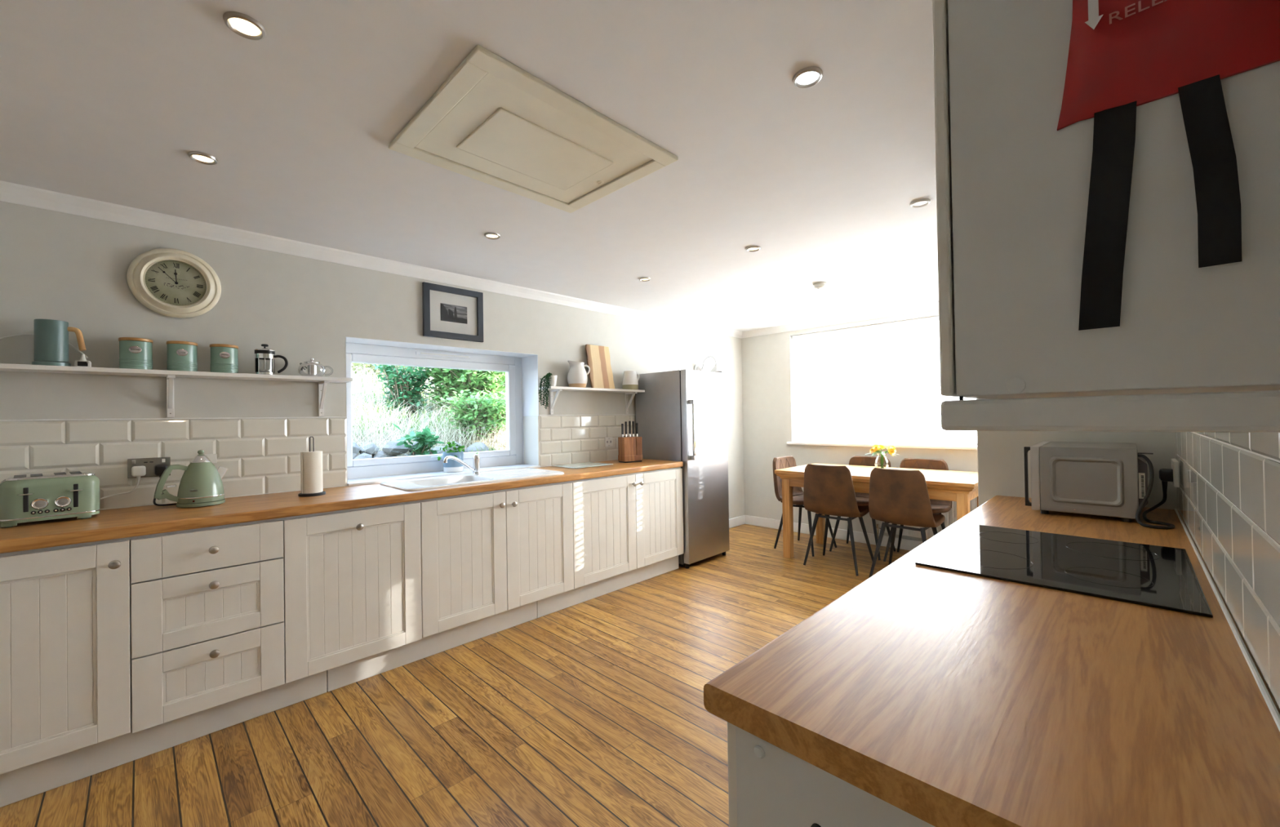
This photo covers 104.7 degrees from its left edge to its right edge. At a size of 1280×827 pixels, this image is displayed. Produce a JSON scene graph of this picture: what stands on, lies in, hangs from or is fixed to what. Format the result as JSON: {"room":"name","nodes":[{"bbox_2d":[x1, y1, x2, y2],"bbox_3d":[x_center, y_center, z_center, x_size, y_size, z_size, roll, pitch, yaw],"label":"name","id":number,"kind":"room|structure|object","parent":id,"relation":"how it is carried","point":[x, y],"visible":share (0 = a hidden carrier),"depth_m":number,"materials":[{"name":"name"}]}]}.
{"room":"kitchen","nodes":[
{"label":"kitchen","id":0,"kind":"room"},
{"bbox_2d":[0,200,744,519],"bbox_3d":[-1.087,0.192,3.816,0.302,2.306,6.930,-1,-1,45],"label":"wall","id":1,"kind":"structure","parent":0,"point":[72,268],"depth_m":2.62,"materials":[{"name":"grey paint"}]},
{"bbox_2d":[166,374,175,417],"bbox_3d":[-2.235,-0.081,2.352,0.134,0.196,0.026,-1,-1,45],"label":"shelf bracket","id":2,"kind":"object","parent":1,"relation":"attached to","point":[170,378],"visible":1,"depth_m":2.38,"materials":[{"name":"white wood"}]},
{"bbox_2d":[0,417,346,508],"bbox_3d":[-2.401,0.235,2.266,0.008,0.408,1.876,-1,-1,45],"label":"wall tiles","id":3,"kind":"structure","parent":1,"relation":"attached to","point":[14,457],"depth_m":2.39,"materials":[{"name":"tile"}]},
{"bbox_2d":[127,457,170,478],"bbox_3d":[-2.319,0.255,2.333,0.013,0.090,0.144,-1,-1,45],"label":"wall socket","id":4,"kind":"object","parent":3,"relation":"attached to","point":[149,463],"visible":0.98,"depth_m":2.33,"materials":[{"name":"metal"}]},
{"bbox_2d":[204,453,217,463],"bbox_3d":[-2.175,0.229,2.481,0.010,0.048,0.072,-1,-1,45],"label":"switch","id":5,"kind":"object","parent":3,"relation":"attached to","point":[213,457],"visible":0.53,"depth_m":2.49,"materials":[{"name":"white plastic"}]},
{"bbox_2d":[126,248,221,317],"bbox_3d":[-2.261,-0.636,2.407,0.040,0.336,0.336,-1,-1,45],"label":"wall clock","id":6,"kind":"object","parent":1,"relation":"attached to","point":[167,282],"visible":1,"depth_m":2.40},
{"bbox_2d":[0,363,352,382],"bbox_3d":[-2.390,-0.187,2.175,0.167,0.019,1.968,-1,-1,45],"label":"wall shelf","id":7,"kind":"object","parent":1,"relation":"attached to","point":[3,366],"visible":1,"depth_m":2.27,"materials":[{"name":"wood"}]},
{"bbox_2d":[0,333,88,358],"bbox_3d":[-2.568,-0.268,2.067,0.369,0.142,0.056,-1,-1,-33],"label":"power cable","id":8,"kind":"object","parent":7,"relation":"on","point":[70,344],"visible":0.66,"depth_m":2.08,"materials":[{"name":"white plastic"}]},
{"bbox_2d":[31,319,86,366],"bbox_3d":[-2.455,-0.292,2.089,0.106,0.192,0.151,-1,-1,45],"label":"milk frother","id":9,"kind":"object","parent":7,"relation":"on","point":[51,336],"visible":0.91,"depth_m":2.05,"materials":[{"name":"teal metal"}]},
{"bbox_2d":[74,354,91,367],"bbox_3d":[-2.392,-0.226,2.119,0.066,0.058,0.046,-1,-1,45],"label":"plug","id":10,"kind":"object","parent":7,"relation":"on","point":[82,362],"visible":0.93,"depth_m":2.11,"materials":[{"name":"white plastic"}]},
{"bbox_2d":[118,337,153,369],"bbox_3d":[-2.297,-0.268,2.250,0.113,0.142,0.111,-1,-1,44],"label":"canister","id":11,"kind":"object","parent":7,"relation":"on","point":[134,353],"visible":0.94,"depth_m":2.21,"materials":[{"name":"metal"}]},
{"bbox_2d":[166,340,197,371],"bbox_3d":[-2.188,-0.269,2.360,0.113,0.142,0.111,-1,-1,45],"label":"canister","id":12,"kind":"object","parent":7,"relation":"on","point":[181,355],"visible":0.98,"depth_m":2.32,"materials":[{"name":"green metal"}]},
{"bbox_2d":[209,343,238,373],"bbox_3d":[-2.080,-0.270,2.469,0.113,0.142,0.111,-1,-1,44],"label":"canister","id":13,"kind":"object","parent":7,"relation":"on","point":[224,357],"visible":0.97,"depth_m":2.43,"materials":[{"name":"green metal"}]},
{"bbox_2d":[253,343,288,374],"bbox_3d":[-1.948,-0.281,2.602,0.094,0.163,0.143,-1,-1,45],"label":"cafetiere","id":14,"kind":"object","parent":7,"relation":"on","point":[264,353],"visible":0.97,"depth_m":2.57,"materials":[{"name":"silver glass"}]},
{"bbox_2d":[297,357,333,376],"bbox_3d":[-1.818,-0.256,2.734,0.158,0.108,0.130,-1,0,-1],"label":"glass teapot","id":15,"kind":"object","parent":7,"relation":"on","point":[312,366],"visible":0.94,"depth_m":2.71,"materials":[{"name":"silver metal"}]},
{"bbox_2d":[0,413,635,421],"bbox_3d":[-1.728,0.022,2.951,0.011,0.007,4.800,-1,-1,45],"label":"trim","id":16,"kind":"structure","parent":1,"relation":"attached to","point":[44,420],"depth_m":2.42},
{"bbox_2d":[318,380,329,416],"bbox_3d":[-1.793,-0.084,2.799,0.134,0.196,0.026,-1,-1,45],"label":"shelf bracket","id":17,"kind":"object","parent":1,"relation":"attached to","point":[322,385],"visible":1,"depth_m":2.83,"materials":[{"name":"white wood"}]},
{"bbox_2d":[100,458,617,510],"bbox_3d":[-1.396,0.426,3.272,0.006,0.006,3.780,-1,-1,45],"label":"trim","id":18,"kind":"structure","parent":1,"relation":"attached to","point":[617,459],"depth_m":2.58,"materials":[{"name":"wood"}]},
{"bbox_2d":[0,180,742,337],"bbox_3d":[-1.087,-0.928,3.597,0.048,0.070,6.630,-1,-1,45],"label":"crown molding","id":19,"kind":"structure","parent":1,"relation":"attached to","point":[11,193],"depth_m":2.72,"materials":[{"name":"paint"}]},
{"bbox_2d":[346,342,523,479],"bbox_3d":[-1.446,-0.019,3.588,0.098,0.876,1.347,-1,-1,45],"label":"window","id":20,"kind":"structure","parent":1,"relation":"in","point":[355,353],"depth_m":3.53,"materials":[{"name":"white plastic"}]},
{"bbox_2d":[415,351,470,358],"bbox_3d":[-1.426,-0.425,3.591,0.016,0.022,0.400,-1,-1,45],"label":"vent","id":21,"kind":"object","parent":20,"relation":"attached to","point":[420,354],"depth_m":3.58,"materials":[{"name":"white plastic"}]},
{"bbox_2d":[345,336,538,481],"bbox_3d":[-1.357,-0.022,3.499,0.231,0.876,1.348,-1,-1,45],"label":"trim","id":22,"kind":"structure","parent":1,"relation":"attached to","point":[529,362],"depth_m":3.90,"materials":[{"name":"paint"}]},
{"bbox_2d":[347,463,540,486],"bbox_3d":[-1.367,0.424,3.512,0.322,0.018,1.345,-1,-1,45],"label":"window sill","id":23,"kind":"structure","parent":1,"relation":"attached to","point":[364,481],"depth_m":3.33,"materials":[{"name":"paint"}]},
{"bbox_2d":[437,440,464,472],"bbox_3d":[-1.347,0.306,3.527,0.173,0.217,0.168,-1,-1,-15],"label":"potted plant","id":24,"kind":"object","parent":23,"relation":"on","point":[451,466],"visible":0.98,"depth_m":3.48,"materials":[{"name":"green plant"}]},
{"bbox_2d":[422,281,483,342],"bbox_3d":[-1.284,-0.691,3.409,0.023,0.356,0.422,-1,-1,45],"label":"picture frame","id":25,"kind":"object","parent":1,"relation":"attached to","point":[448,312],"visible":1,"depth_m":3.40,"materials":[{"name":"grey wood"}]},
{"bbox_2d":[440,302,466,324],"bbox_3d":[-1.286,-0.690,3.412,0.001,0.119,0.190,-1,-1,45],"label":"print","id":26,"kind":"object","parent":25,"relation":"attached to","point":[450,313],"depth_m":3.41},
{"bbox_2d":[523,415,539,465],"bbox_3d":[-0.874,0.216,3.965,0.214,0.390,0.007,-1,-1,45],"label":"trim","id":27,"kind":"structure","parent":1,"relation":"attached to","point":[531,424],"depth_m":3.96,"materials":[{"name":"white"}]},
{"bbox_2d":[549,389,562,414],"bbox_3d":[-0.670,-0.092,3.936,0.134,0.196,0.026,-1,-1,45],"label":"shelf bracket","id":28,"kind":"object","parent":1,"relation":"attached to","point":[552,400],"visible":0.99,"depth_m":3.97,"materials":[{"name":"white wood"}]},
{"bbox_2d":[538,414,635,466],"bbox_3d":[-0.416,0.221,4.274,0.008,0.408,1.073,-1,-1,45],"label":"wall tiles","id":29,"kind":"structure","parent":1,"relation":"attached to","point":[572,432],"depth_m":4.17,"materials":[{"name":"tile"}]},
{"bbox_2d":[604,436,613,446],"bbox_3d":[-0.278,0.253,4.399,0.011,0.084,0.090,-1,-1,45],"label":"fused spur","id":30,"kind":"object","parent":29,"relation":"attached to","point":[608,441],"visible":1,"depth_m":4.40,"materials":[{"name":"white plastic"}]},
{"bbox_2d":[538,386,644,392],"bbox_3d":[-0.379,-0.201,4.210,0.167,0.019,1.035,-1,-1,45],"label":"wall shelf","id":31,"kind":"object","parent":1,"relation":"attached to","point":[551,388],"visible":0.86,"depth_m":4.12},
{"bbox_2d":[538,372,557,408],"bbox_3d":[-0.708,-0.176,3.829,0.098,0.282,0.179,-1,-1,26],"label":"trailing plant","id":32,"kind":"object","parent":31,"relation":"hanging from","point":[551,380],"visible":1,"depth_m":3.80,"materials":[{"name":"green plant"}]},
{"bbox_2d":[567,360,590,387],"bbox_3d":[-0.511,-0.320,4.063,0.180,0.220,0.170,-1,0,3],"label":"ceramic jug","id":33,"kind":"object","parent":31,"relation":"on","point":[577,375],"visible":0.94,"depth_m":4.00,"materials":[{"name":"ceramic"}]},
{"bbox_2d":[585,344,614,388],"bbox_3d":[-0.347,-0.402,4.290,0.078,0.382,0.276,-1,-1,45],"label":"serving board","id":34,"kind":"object","parent":31,"relation":"on","point":[601,375],"visible":0.85,"depth_m":4.28,"materials":[{"name":"brown wood"}]},
{"bbox_2d":[622,370,639,389],"bbox_3d":[-0.088,-0.298,4.484,0.148,0.170,0.148,-1,-1,14],"label":"ceramic jug","id":35,"kind":"object","parent":31,"relation":"on","point":[630,380],"visible":0.95,"depth_m":4.43,"materials":[{"name":"white ceramic"}]},
{"bbox_2d":[625,391,637,413],"bbox_3d":[-0.080,-0.096,4.533,0.134,0.196,0.026,-1,-1,45],"label":"shelf bracket","id":36,"kind":"object","parent":1,"relation":"attached to","point":[627,402],"visible":0.99,"depth_m":4.56,"materials":[{"name":"white wood"}]},
{"bbox_2d":[693,355,723,372],"bbox_3d":[0.745,-0.513,5.282,0.304,0.202,0.152,-1,-1,34],"label":"wall lamp","id":37,"kind":"object","parent":1,"relation":"attached to","point":[697,367],"visible":0.88,"depth_m":5.29,"materials":[{"name":"metal"}]},
{"bbox_2d":[728,515,745,528],"bbox_3d":[0.852,1.277,5.527,0.016,0.105,1.180,-1,-1,45],"label":"baseboard","id":38,"kind":"structure","parent":1,"relation":"attached to","point":[740,520],"depth_m":5.81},
{"bbox_2d":[0,524,910,826],"bbox_3d":[0.462,1.356,2.097,4.320,0.100,6.650,-1,-1,45],"label":"floor","id":39,"kind":"structure","parent":0,"point":[592,713],"depth_m":2.04,"materials":[{"name":"brown wood"}]},
{"bbox_2d":[0,537,131,774],"bbox_3d":[-2.306,0.848,1.886,0.606,0.736,0.505,-1,-1,45],"label":"base cabinet","id":40,"kind":"object","parent":39,"relation":"on","point":[65,610],"visible":0.98,"depth_m":1.76,"materials":[{"name":"white wood"}]},
{"bbox_2d":[0,458,683,553],"bbox_3d":[-1.182,0.446,3.062,0.614,0.045,3.782,-1,-1,45],"label":"countertop","id":41,"kind":"structure","parent":40,"relation":"on","point":[122,522],"depth_m":2.21,"materials":[{"name":"brown wood"}]},
{"bbox_2d":[0,471,100,527],"bbox_3d":[-2.385,0.339,1.999,0.276,0.186,0.262,-1,-1,39],"label":"toaster","id":42,"kind":"object","parent":41,"relation":"on","point":[24,498],"visible":1,"depth_m":1.93,"materials":[{"name":"green metal"}]},
{"bbox_2d":[99,466,146,500],"bbox_3d":[-2.377,0.327,2.224,0.048,0.165,0.215,-1,-1,28],"label":"power cable","id":43,"kind":"object","parent":42,"relation":"attached to","point":[136,471],"visible":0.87,"depth_m":2.29,"materials":[{"name":"white plastic"}]},
{"bbox_2d":[152,464,177,506],"bbox_3d":[-2.240,0.339,2.344,0.083,0.190,0.106,-1,-1,45],"label":"power cable","id":44,"kind":"object","parent":41,"relation":"on","point":[158,469],"visible":0.56,"depth_m":2.33,"materials":[{"name":"black plastic"}]},
{"bbox_2d":[153,449,227,507],"bbox_3d":[-2.073,0.300,2.295,0.174,0.258,0.235,-1,-1,11],"label":"electric kettle","id":45,"kind":"object","parent":41,"relation":"on","point":[201,484],"visible":1,"depth_m":2.27,"materials":[{"name":"green metal"}]},
{"bbox_2d":[297,436,325,497],"bbox_3d":[-1.720,0.274,2.588,0.120,0.307,0.120,-1,-1,45],"label":"paper towel holder","id":46,"kind":"object","parent":41,"relation":"on","point":[300,495],"visible":0.66,"depth_m":2.56,"materials":[{"name":"black metal"}]},
{"bbox_2d":[300,450,323,493],"bbox_3d":[-1.721,0.306,2.587,0.095,0.214,0.097,-1,-1,45],"label":"paper towel roll","id":47,"kind":"object","parent":46,"relation":"on","point":[311,462],"visible":1,"depth_m":2.55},
{"bbox_2d":[443,452,480,475],"bbox_3d":[-1.151,0.341,3.256,0.070,0.148,0.383,-1,-1,15],"label":"mixer tap","id":48,"kind":"object","parent":41,"relation":"on","point":[476,469],"visible":1,"depth_m":3.34,"materials":[{"name":"silver metal"}]},
{"bbox_2d":[380,467,564,491],"bbox_3d":[-1.041,0.499,3.196,0.497,0.178,1.060,-1,-1,45],"label":"sink","id":49,"kind":"object","parent":41,"relation":"in","point":[450,481],"visible":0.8,"depth_m":3.18,"materials":[{"name":"white"}]},
{"bbox_2d":[551,462,613,468],"bbox_3d":[-0.459,0.415,3.963,0.310,0.008,0.380,-1,-1,45],"label":"chopping board","id":50,"kind":"object","parent":41,"relation":"on","point":[584,464],"visible":1,"depth_m":3.93,"materials":[{"name":"white plastic"}]},
{"bbox_2d":[617,436,642,462],"bbox_3d":[-0.084,0.307,4.231,0.180,0.216,0.116,-1,-1,-31],"label":"knife block","id":51,"kind":"object","parent":41,"relation":"on","point":[629,448],"visible":0.98,"depth_m":4.18,"materials":[{"name":"brown wood"}]},
{"bbox_2d":[0,670,326,807],"bbox_3d":[-1.917,1.277,1.964,0.017,0.131,1.158,-1,-1,45],"label":"kickboard","id":52,"kind":"object","parent":39,"relation":"on","point":[20,784],"visible":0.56,"depth_m":1.93,"materials":[{"name":"wood"}]},
{"bbox_2d":[129,517,284,733],"bbox_3d":[-1.960,0.848,2.237,0.606,0.742,0.481,-1,-1,45],"label":"base cabinet","id":53,"kind":"object","parent":39,"relation":"on","point":[207,603],"visible":1,"depth_m":2.03,"materials":[{"name":"white wood"}]},
{"bbox_2d":[282,500,422,683],"bbox_3d":[-1.578,0.846,2.624,0.606,0.742,0.606,-1,-1,45],"label":"base cabinet","id":54,"kind":"object","parent":39,"relation":"on","point":[352,578],"visible":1,"depth_m":2.41,"materials":[{"name":"white wood"}]},
{"bbox_2d":[326,601,537,691],"bbox_3d":[-1.092,1.271,2.798,0.017,0.131,1.181,-1,-1,45],"label":"kickboard","id":55,"kind":"object","parent":39,"relation":"on","point":[348,673],"visible":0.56,"depth_m":2.71,"materials":[{"name":"wood"}]},
{"bbox_2d":[419,480,573,637],"bbox_3d":[-1.006,0.839,3.202,0.606,0.736,1.020,-1,-1,45],"label":"base cabinet","id":56,"kind":"object","parent":39,"relation":"on","point":[485,554],"visible":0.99,"depth_m":2.95,"materials":[{"name":"white wood"}]},
{"bbox_2d":[536,555,678,617],"bbox_3d":[-0.174,1.264,3.727,0.017,0.131,1.423,-1,-1,45],"label":"kickboard","id":57,"kind":"object","parent":39,"relation":"on","point":[557,602],"visible":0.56,"depth_m":3.62,"materials":[{"name":"wood"}]},
{"bbox_2d":[570,466,684,588],"bbox_3d":[-0.236,0.833,3.981,0.606,0.736,1.171,-1,-1,45],"label":"base cabinet","id":58,"kind":"object","parent":39,"relation":"on","point":[622,523],"visible":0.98,"depth_m":3.73,"materials":[{"name":"white wood"}]},
{"bbox_2d":[635,369,729,568],"bbox_3d":[0.411,0.472,4.600,0.660,1.712,0.600,-1,-1,45],"label":"fridge","id":59,"kind":"object","parent":39,"relation":"on","point":[682,415],"visible":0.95,"depth_m":4.37,"materials":[{"name":"grey metal"}]},
{"bbox_2d":[773,455,836,556],"bbox_3d":[1.587,0.871,4.828,0.463,0.882,0.470,0,-1,-42],"label":"dining chair","id":60,"kind":"object","parent":39,"relation":"on","point":[782,462],"visible":0.51,"depth_m":4.83,"materials":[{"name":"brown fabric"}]},
{"bbox_2d":[727,721,935,826],"bbox_3d":[0.522,0.789,0.741,0.580,0.743,0.608,-1,-1,45],"label":"base cabinet","id":61,"kind":"object","parent":39,"relation":"on","point":[769,785],"visible":0.15,"depth_m":0.64,"materials":[{"name":"white wood"}]},
{"bbox_2d":[703,495,1279,826],"bbox_3d":[1.055,0.392,1.276,0.567,0.040,2.171,-1,-1,45],"label":"countertop","id":62,"kind":"structure","parent":61,"relation":"on","point":[948,698],"depth_m":0.65,"materials":[{"name":"brown wood"}]},
{"bbox_2d":[915,523,1213,617],"bbox_3d":[1.068,0.368,1.271,0.487,0.006,0.594,-1,-1,45],"label":"induction hob","id":63,"kind":"object","parent":62,"relation":"in","point":[1162,577],"visible":1,"depth_m":1.20,"materials":[{"name":"glass"}]},
{"bbox_2d":[1023,441,1153,522],"bbox_3d":[1.688,0.242,1.859,0.335,0.250,0.403,-1,-1,45],"label":"microwave","id":64,"kind":"object","parent":62,"relation":"on","point":[1110,479],"visible":0.96,"depth_m":1.72,"materials":[{"name":"silver metal"}]},
{"bbox_2d":[1135,453,1175,528],"bbox_3d":[1.753,0.249,1.666,0.326,0.230,0.087,-1,-1,-38],"label":"power cable","id":65,"kind":"object","parent":62,"relation":"on","point":[1166,475],"visible":0.99,"depth_m":1.62,"materials":[{"name":"black plastic"}]},
{"bbox_2d":[803,463,873,575],"bbox_3d":[1.693,0.864,4.236,0.463,0.882,0.470,-1,-1,44],"label":"dining chair","id":66,"kind":"object","parent":39,"relation":"on","point":[828,490],"visible":0.99,"depth_m":4.09,"materials":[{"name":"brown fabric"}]},
{"bbox_2d":[829,455,895,559],"bbox_3d":[2.111,0.861,4.681,0.463,0.882,0.470,-1,-1,45],"label":"dining chair","id":67,"kind":"object","parent":39,"relation":"on","point":[862,499],"visible":0.24,"depth_m":4.76,"materials":[{"name":"brown fabric"}]},
{"bbox_2d":[774,462,978,558],"bbox_3d":[2.075,0.900,4.267,1.540,0.797,0.830,-1,-1,45],"label":"dining table","id":68,"kind":"object","parent":39,"relation":"on","point":[960,486],"visible":0.52,"depth_m":4.07,"materials":[{"name":"brown wood"}]},
{"bbox_2d":[874,453,888,468],"bbox_3d":[2.138,0.427,4.363,0.116,0.147,0.116,-1,-1,45],"label":"glass vase","id":69,"kind":"object","parent":68,"relation":"on","point":[877,458],"visible":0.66,"depth_m":4.34,"materials":[{"name":"glass"}]},
{"bbox_2d":[865,444,897,468],"bbox_3d":[2.135,0.382,4.367,0.298,0.215,0.300,-1,-1,45],"label":"bunch","id":70,"kind":"object","parent":69,"relation":"in","point":[875,449],"visible":0.98,"depth_m":4.35,"materials":[{"name":"yellow plant"}]},
{"bbox_2d":[868,467,945,577],"bbox_3d":[2.079,0.855,3.840,0.470,0.882,0.463,0,-1,-43],"label":"dining chair","id":71,"kind":"object","parent":39,"relation":"on","point":[896,496],"visible":0.98,"depth_m":3.70,"materials":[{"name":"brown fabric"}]},
{"bbox_2d":[883,457,951,561],"bbox_3d":[2.452,0.853,4.345,0.463,0.882,0.470,-1,-1,43],"label":"dining chair","id":72,"kind":"object","parent":39,"relation":"on","point":[938,506],"visible":0.38,"depth_m":4.40,"materials":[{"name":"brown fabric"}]},
{"bbox_2d":[0,0,938,331],"bbox_3d":[0.475,-1.059,2.263,4.750,0.120,7.230,-1,-1,45],"label":"ceiling","id":73,"kind":"structure","parent":0,"point":[104,100],"depth_m":1.71,"materials":[{"name":"white paint"}]},
{"bbox_2d":[187,151,217,164],"bbox_3d":[-1.653,-0.965,1.867,0.086,0.012,0.086,-1,-1,45],"label":"recessed light","id":74,"kind":"object","parent":73,"relation":"in","point":[202,157],"visible":1,"depth_m":1.86,"materials":[{"name":"silver metal"}]},
{"bbox_2d":[222,11,266,40],"bbox_3d":[-1.002,-0.980,1.252,0.086,0.012,0.086,-1,-1,45],"label":"recessed light","id":75,"kind":"object","parent":73,"relation":"in","point":[245,26],"visible":1,"depth_m":1.25,"materials":[{"name":"silver metal"}]},
{"bbox_2d":[484,232,500,239],"bbox_3d":[-0.807,-0.971,2.699,0.086,0.012,0.086,-1,-1,45],"label":"recessed light","id":76,"kind":"object","parent":73,"relation":"in","point":[489,235],"visible":1,"depth_m":2.69,"materials":[{"name":"silver metal"}]},
{"bbox_2d":[388,44,678,213],"bbox_3d":[-0.386,-0.983,1.861,0.683,0.016,0.833,-1,-1,45],"label":"hatch","id":77,"kind":"object","parent":73,"relation":"attached to","point":[492,122],"visible":1,"depth_m":1.76,"materials":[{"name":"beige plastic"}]},
{"bbox_2d":[792,66,822,88],"bbox_3d":[0.501,-1.002,1.475,0.086,0.012,0.086,-1,-1,45],"label":"recessed light","id":78,"kind":"object","parent":73,"relation":"in","point":[808,77],"visible":1,"depth_m":1.47,"materials":[{"name":"silver metal"}]},
{"bbox_2d":[813,281,827,289],"bbox_3d":[1.390,-0.977,3.799,0.110,0.046,0.110,-1,-1,45],"label":"smoke detector","id":79,"kind":"object","parent":73,"relation":"attached to","point":[820,285],"visible":1,"depth_m":3.76,"materials":[{"name":"white plastic"}]},
{"bbox_2d":[910,198,930,207],"bbox_3d":[1.344,-1.008,2.367,0.086,0.012,0.086,-1,-1,45],"label":"recessed light","id":80,"kind":"object","parent":73,"relation":"in","point":[923,202],"visible":1,"depth_m":2.36,"materials":[{"name":"white"}]},
{"bbox_2d":[741,309,977,541],"bbox_3d":[2.878,0.136,4.558,4.300,2.306,0.300,-1,-1,45],"label":"wall","id":81,"kind":"structure","parent":0,"point":[768,394],"depth_m":5.63,"materials":[{"name":"grey paint"}]},
{"bbox_2d":[745,515,922,551],"bbox_3d":[2.790,1.236,4.430,4.284,0.105,0.016,-1,-1,45],"label":"baseboard","id":82,"kind":"structure","parent":81,"relation":"attached to","point":[905,544],"depth_m":5.11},
{"bbox_2d":[741,301,938,337],"bbox_3d":[2.738,-0.981,4.444,4.300,0.070,0.048,-1,-1,45],"label":"crown molding","id":83,"kind":"structure","parent":81,"relation":"attached to","point":[930,306],"depth_m":5.05,"materials":[{"name":"paint"}]},
{"bbox_2d":[786,440,977,449],"bbox_3d":[2.680,0.307,4.610,2.760,0.030,0.185,-1,-1,45],"label":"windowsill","id":84,"kind":"structure","parent":81,"relation":"attached to","point":[797,442],"depth_m":4.76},
{"bbox_2d":[836,329,940,441],"bbox_3d":[2.755,-0.303,4.704,2.665,1.190,0.060,-1,-1,45],"label":"window","id":85,"kind":"structure","parent":81,"relation":"in","point":[889,330],"depth_m":5.06,"materials":[{"name":"white plastic"}]},
{"bbox_2d":[792,315,977,445],"bbox_3d":[2.676,-0.304,4.624,2.641,1.183,0.056,-1,-1,45],"label":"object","id":86,"kind":"structure","parent":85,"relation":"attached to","point":[821,389],"depth_m":4.95,"materials":[{"name":"white plastic"}]},
{"bbox_2d":[875,497,977,538],"bbox_3d":[2.750,0.979,4.414,1.209,0.620,0.091,-1,-1,45],"label":"radiator","id":87,"kind":"object","parent":81,"relation":"attached to","point":[950,516],"visible":0.14,"depth_m":4.43,"materials":[{"name":"white metal"}]},
{"bbox_2d":[976,398,1177,510],"bbox_3d":[2.183,0.122,1.772,1.612,2.306,0.120,-1,-1,45],"label":"wall","id":88,"kind":"structure","parent":0,"point":[1000,454],"depth_m":2.17,"materials":[{"name":"grey paint"}]},
{"bbox_3d":[1.814,0.121,0.949,0.980,2.306,6.930,-1,-1,45],"label":"wall","id":89,"kind":"structure","parent":0,"visible":0},
{"bbox_2d":[1175,431,1279,707],"bbox_3d":[0.905,0.005,0.734,0.004,0.714,3.144,-1,-1,45],"label":"wall tiles","id":90,"kind":"structure","parent":89,"relation":"attached to","point":[1243,562],"depth_m":0.78,"materials":[{"name":"tile"}]},
{"bbox_2d":[1171,458,1179,487],"bbox_3d":[1.881,0.208,1.737,0.016,0.088,0.145,-1,-1,45],"label":"wall socket","id":91,"kind":"object","parent":90,"relation":"attached to","point":[1175,463],"visible":0.99,"depth_m":1.69,"materials":[{"name":"white plastic"}]},
{"bbox_2d":[1177,431,1279,709],"bbox_3d":[0.907,0.018,0.733,0.002,0.703,3.150,-1,-1,45],"label":"wall","id":92,"kind":"structure","parent":89,"relation":"attached to","point":[1260,455],"depth_m":0.79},
{"bbox_2d":[932,0,1279,399],"bbox_3d":[0.789,-0.384,0.824,0.282,0.733,1.003,-1,-1,45],"label":"upper cabinet","id":93,"kind":"object","parent":92,"relation":"attached to","point":[1012,188],"visible":0.78,"depth_m":0.49,"materials":[{"name":"white wood"}]},
{"bbox_2d":[940,390,1279,432],"bbox_3d":[0.790,-0.002,0.823,0.271,0.034,1.006,-1,-1,45],"label":"light","id":94,"kind":"object","parent":93,"relation":"attached to","point":[1241,411],"visible":1,"depth_m":0.46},
{"bbox_2d":[1057,0,1279,330],"bbox_3d":[0.462,-0.325,0.426,0.160,0.488,0.025,-1,-1,45],"label":"blanket","id":95,"kind":"object","parent":93,"relation":"attached to","point":[1124,55],"visible":1,"depth_m":0.43,"materials":[{"name":"fabric"}]},
{"bbox_2d":[1084,0,1102,29],"bbox_3d":[0.417,-0.372,0.454,0.012,0.037,0.001,-1,-1,45],"label":"print","id":96,"kind":"object","parent":95,"relation":"attached to","point":[1094,8],"depth_m":0.45},
{"bbox_2d":[1174,508,1279,731],"bbox_3d":[1.248,0.364,1.080,0.007,0.007,2.160,-1,-1,45],"label":"trim","id":97,"kind":"structure","parent":92,"relation":"attached to","point":[1271,706],"depth_m":0.78,"materials":[{"name":"plastic"}]},
{"label":"outside","id":98,"kind":"structure","parent":0,"visible":0},
{"bbox_2d":[351,363,506,459],"bbox_3d":[-2.770,-0.620,8.053,8.000,2.426,11.000,-1,-1,45],"label":"grass bank","id":99,"kind":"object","parent":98,"point":[389,424],"depth_m":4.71,"materials":[{"name":"plant"}]},
{"bbox_2d":[351,362,418,382],"bbox_3d":[-3.368,-0.669,6.553,1.040,0.603,1.262,-1,-1,45],"label":"leafy shrub","id":100,"kind":"object","parent":99,"relation":"on","point":[368,366],"visible":0.09,"depth_m":6.34,"materials":[{"name":"green plant"}]},
{"bbox_2d":[372,364,434,420],"bbox_3d":[-2.588,-0.311,5.385,0.683,0.771,0.662,-1,-1,45],"label":"leafy shrub","id":101,"kind":"object","parent":99,"relation":"on","point":[402,384],"visible":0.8,"depth_m":5.29,"materials":[{"name":"green plant"}]},
{"bbox_2d":[391,422,444,455],"bbox_3d":[-1.905,0.279,4.331,0.402,0.401,0.445,-1,-1,45],"label":"plant","id":102,"kind":"object","parent":99,"relation":"on","point":[424,438],"visible":0.84,"depth_m":4.29,"materials":[{"name":"green plant"}]},
{"bbox_2d":[351,363,506,456],"bbox_3d":[-2.178,-0.245,6.453,4.436,1.533,6.533,-1,-1,45],"label":"foliage","id":103,"kind":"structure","parent":99,"relation":"on","point":[407,428],"depth_m":4.91,"materials":[{"name":"plant"}]},
{"bbox_2d":[418,367,505,415],"bbox_3d":[-1.992,-0.416,5.818,1.344,0.956,1.101,0,-1,-42],"label":"leafy shrub","id":104,"kind":"object","parent":99,"relation":"on","point":[456,380],"visible":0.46,"depth_m":5.52,"materials":[{"name":"green plant"}]},
{"bbox_2d":[438,389,506,439],"bbox_3d":[-1.610,0.014,5.124,0.531,0.520,0.950,-1,-1,45],"label":"leafy shrub","id":105,"kind":"object","parent":99,"relation":"on","point":[490,410],"visible":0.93,"depth_m":5.01,"materials":[{"name":"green plant"}]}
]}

